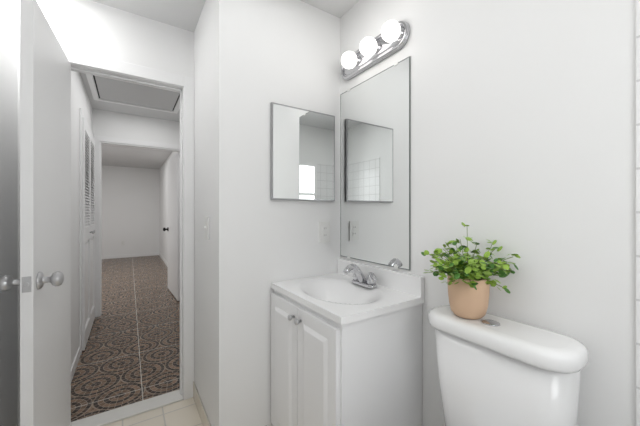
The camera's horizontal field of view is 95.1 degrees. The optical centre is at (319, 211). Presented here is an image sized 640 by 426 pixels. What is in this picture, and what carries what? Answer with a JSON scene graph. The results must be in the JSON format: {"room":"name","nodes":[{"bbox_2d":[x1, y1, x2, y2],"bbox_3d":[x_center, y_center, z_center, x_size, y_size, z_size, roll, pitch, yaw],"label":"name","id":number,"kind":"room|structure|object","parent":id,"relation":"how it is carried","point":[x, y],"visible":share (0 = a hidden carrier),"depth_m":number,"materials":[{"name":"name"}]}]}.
{"room":"bathroom","nodes":[
{"label":"bathroom","id":0,"kind":"room"},
{"bbox_2d":[0,0,17,425],"bbox_3d":[-0.784,0.017,0.268,0.100,2.346,2.746,0,0,-33],"label":"wall","id":1,"kind":"structure","parent":0,"point":[9,207],"depth_m":1.35,"materials":[{"name":"paint"}]},
{"bbox_2d":[71,71,91,366],"bbox_3d":[-2.046,0.017,2.411,0.100,2.346,2.025,0,0,-33],"label":"wall","id":2,"kind":"structure","parent":0,"point":[79,97],"depth_m":2.26,"materials":[{"name":"paint"}]},
{"bbox_2d":[71,346,79,381],"bbox_3d":[-1.717,1.150,2.007,0.010,0.080,0.961,0,0,-33],"label":"baseboard","id":3,"kind":"structure","parent":2,"relation":"attached to","point":[75,363],"depth_m":2.19,"materials":[{"name":"paint"}]},
{"bbox_2d":[79,108,94,354],"bbox_3d":[-2.241,0.165,2.859,0.063,2.044,1.012,0,0,-33],"label":"door","id":4,"kind":"structure","parent":2,"relation":"in","point":[86,229],"depth_m":2.67,"materials":[{"name":"paint"}]},
{"bbox_2d":[18,0,193,425],"bbox_3d":[-1.076,0.017,1.776,1.260,2.346,0.100,0,0,-33],"label":"wall","id":5,"kind":"structure","parent":0,"point":[95,28],"depth_m":1.65,"materials":[{"name":"paint"}]},
{"bbox_2d":[0,0,70,425],"bbox_3d":[-1.203,0.197,1.289,0.180,1.958,0.592,0,0,-33],"label":"door","id":6,"kind":"structure","parent":5,"relation":"in","point":[43,282],"depth_m":1.15,"materials":[{"name":"paint"}]},
{"bbox_2d":[71,389,182,425],"bbox_3d":[-1.138,1.184,1.736,0.582,0.012,0.120,0,0,-33],"label":"sill","id":7,"kind":"structure","parent":5,"relation":"attached to","point":[126,411],"depth_m":1.73,"materials":[{"name":"white stone"}]},
{"bbox_2d":[62,48,193,399],"bbox_3d":[-1.138,0.167,1.736,0.726,2.047,0.124,0,0,-33],"label":"door frame","id":8,"kind":"structure","parent":5,"relation":"attached to","point":[100,66],"depth_m":1.85,"materials":[{"name":"paint"}]},
{"bbox_2d":[102,165,158,255],"bbox_3d":[-5.715,0.017,7.196,3.300,2.346,0.100,0,0,-33],"label":"wall","id":9,"kind":"structure","parent":0,"point":[130,206],"depth_m":7.63,"materials":[{"name":"paint"}]},
{"bbox_2d":[102,252,158,258],"bbox_3d":[-5.694,1.150,7.144,3.060,0.080,0.009,0,0,-33],"label":"baseboard","id":10,"kind":"structure","parent":9,"relation":"attached to","point":[156,253],"depth_m":7.62,"materials":[{"name":"paint"}]},
{"bbox_2d":[92,109,179,148],"bbox_3d":[-3.008,0.017,3.052,3.300,2.346,0.100,0,0,-33],"label":"wall","id":11,"kind":"structure","parent":0,"point":[120,125],"depth_m":3.50,"materials":[{"name":"paint"}]},
{"bbox_2d":[93,135,179,316],"bbox_3d":[-2.188,0.167,3.581,0.927,2.047,0.112,0,0,-33],"label":"door frame","id":12,"kind":"structure","parent":11,"relation":"attached to","point":[100,141],"depth_m":3.33,"materials":[{"name":"paint"}]},
{"bbox_2d":[163,152,179,300],"bbox_3d":[-2.116,0.198,4.193,0.180,1.960,0.835,0,0,-33],"label":"room door","id":13,"kind":"structure","parent":11,"relation":"in","point":[173,229],"depth_m":4.04,"materials":[{"name":"paint"}]},
{"bbox_2d":[71,255,202,425],"bbox_3d":[-2.880,1.240,3.183,3.658,0.100,9.920,0,0,-33],"label":"floor","id":14,"kind":"structure","parent":0,"point":[129,357],"depth_m":2.51,"materials":[{"name":"carpet"}]},
{"bbox_2d":[271,258,423,425],"bbox_3d":[0.082,0.721,1.367,0.479,0.938,0.593,0,0,-33],"label":"bathroom vanity","id":15,"kind":"object","parent":14,"relation":"on","point":[346,344],"visible":1,"depth_m":1.18,"materials":[{"name":"white wood"}]},
{"bbox_2d":[428,305,588,425],"bbox_3d":[0.329,0.766,0.767,0.709,0.849,0.425,0,0,-33],"label":"toilet","id":16,"kind":"object","parent":14,"relation":"on","point":[494,370],"visible":0.98,"depth_m":0.83,"materials":[{"name":"white ceramic"}]},
{"bbox_2d":[421,222,520,318],"bbox_3d":[0.460,0.192,0.970,0.262,0.310,0.322,0,0,-33],"label":"plant","id":17,"kind":"object","parent":16,"relation":"on","point":[469,282],"visible":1,"depth_m":0.93,"materials":[{"name":"green plant"}]},
{"bbox_2d":[159,151,176,262],"bbox_3d":[-3.022,0.017,5.999,0.100,2.346,4.850,0,0,-33],"label":"wall","id":18,"kind":"structure","parent":0,"point":[163,207],"depth_m":7.07,"materials":[{"name":"paint"}]},
{"bbox_2d":[159,252,167,266],"bbox_3d":[-3.315,1.150,6.345,0.012,0.080,3.950,0,0,-33],"label":"baseboard","id":19,"kind":"structure","parent":18,"relation":"attached to","point":[160,255],"depth_m":6.97,"materials":[{"name":"paint"}]},
{"bbox_2d":[194,0,239,425],"bbox_3d":[-0.600,0.017,1.654,0.100,2.346,0.626,0,0,-33],"label":"wall","id":20,"kind":"structure","parent":0,"point":[217,202],"depth_m":1.42,"materials":[{"name":"paint"}]},
{"bbox_2d":[193,382,210,425],"bbox_3d":[-0.639,1.140,1.616,0.007,0.100,0.620,0,0,-33],"label":"baseboard","id":21,"kind":"structure","parent":20,"relation":"attached to","point":[204,418],"depth_m":1.68,"materials":[{"name":"tile"}]},
{"bbox_2d":[204,217,208,239],"bbox_3d":[-0.604,0.087,1.550,0.019,0.118,0.072,0,0,-33],"label":"light switch","id":22,"kind":"object","parent":20,"relation":"attached to","point":[206,226],"visible":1,"depth_m":1.53,"materials":[{"name":"white plastic"}]},
{"bbox_2d":[80,0,359,168],"bbox_3d":[-2.880,-1.206,3.183,3.658,0.100,9.920,0,0,-33],"label":"ceiling","id":23,"kind":"structure","parent":0,"point":[184,14],"depth_m":1.80,"materials":[{"name":"paint"}]},
{"bbox_2d":[86,74,179,113],"bbox_3d":[-1.777,-1.147,2.876,0.770,0.018,0.760,0,0,-33],"label":"attic hatch","id":24,"kind":"object","parent":23,"relation":"in","point":[103,89],"depth_m":2.88,"materials":[{"name":"paint"}]},
{"bbox_2d":[240,0,339,425],"bbox_3d":[-0.161,0.017,1.627,0.606,2.346,0.100,0,0,-33],"label":"wall","id":25,"kind":"structure","parent":0,"point":[289,52],"depth_m":1.51,"materials":[{"name":"paint"}]},
{"bbox_2d":[270,102,334,200],"bbox_3d":[-0.084,-0.310,1.607,0.399,0.498,0.016,0,0,-33],"label":"medicine cabinet mirror","id":26,"kind":"object","parent":25,"relation":"attached to","point":[302,154],"visible":1,"depth_m":1.59,"materials":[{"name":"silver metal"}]},
{"bbox_2d":[319,222,329,242],"bbox_3d":[0.026,0.118,1.682,0.072,0.118,0.011,0,0,-33],"label":"electrical outlet","id":27,"kind":"object","parent":25,"relation":"attached to","point":[324,231],"depth_m":1.68,"materials":[{"name":"white plastic"}]},
{"bbox_2d":[340,0,635,425],"bbox_3d":[0.714,0.017,0.932,0.100,2.346,2.220,0,0,-33],"label":"wall","id":28,"kind":"structure","parent":0,"point":[523,129],"depth_m":0.92,"materials":[{"name":"paint"}]},
{"bbox_2d":[341,20,409,80],"bbox_3d":[0.221,-0.815,1.484,0.122,0.125,0.492,0,0,-33],"label":"vanity light","id":29,"kind":"object","parent":28,"relation":"attached to","point":[391,38],"visible":1,"depth_m":1.41,"materials":[{"name":"white glass"}]},
{"bbox_2d":[341,56,410,270],"bbox_3d":[0.263,-0.216,1.524,0.008,0.972,0.512,0,0,-33],"label":"vanity mirror","id":30,"kind":"object","parent":28,"relation":"attached to","point":[376,168],"visible":1,"depth_m":1.47,"materials":[{"name":"grey mirror"}]},
{"bbox_3d":[0.617,0.017,-0.397,1.518,2.346,0.100,0,0,-33],"label":"wall","id":31,"kind":"structure","parent":0,"visible":0},
{"bbox_2d":[636,0,639,425],"bbox_3d":[0.371,0.265,-0.021,1.517,1.850,0.798,0,0,-33],"label":"tiled wall","id":32,"kind":"structure","parent":31,"relation":"attached to","point":[637,212],"depth_m":0.72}
]}

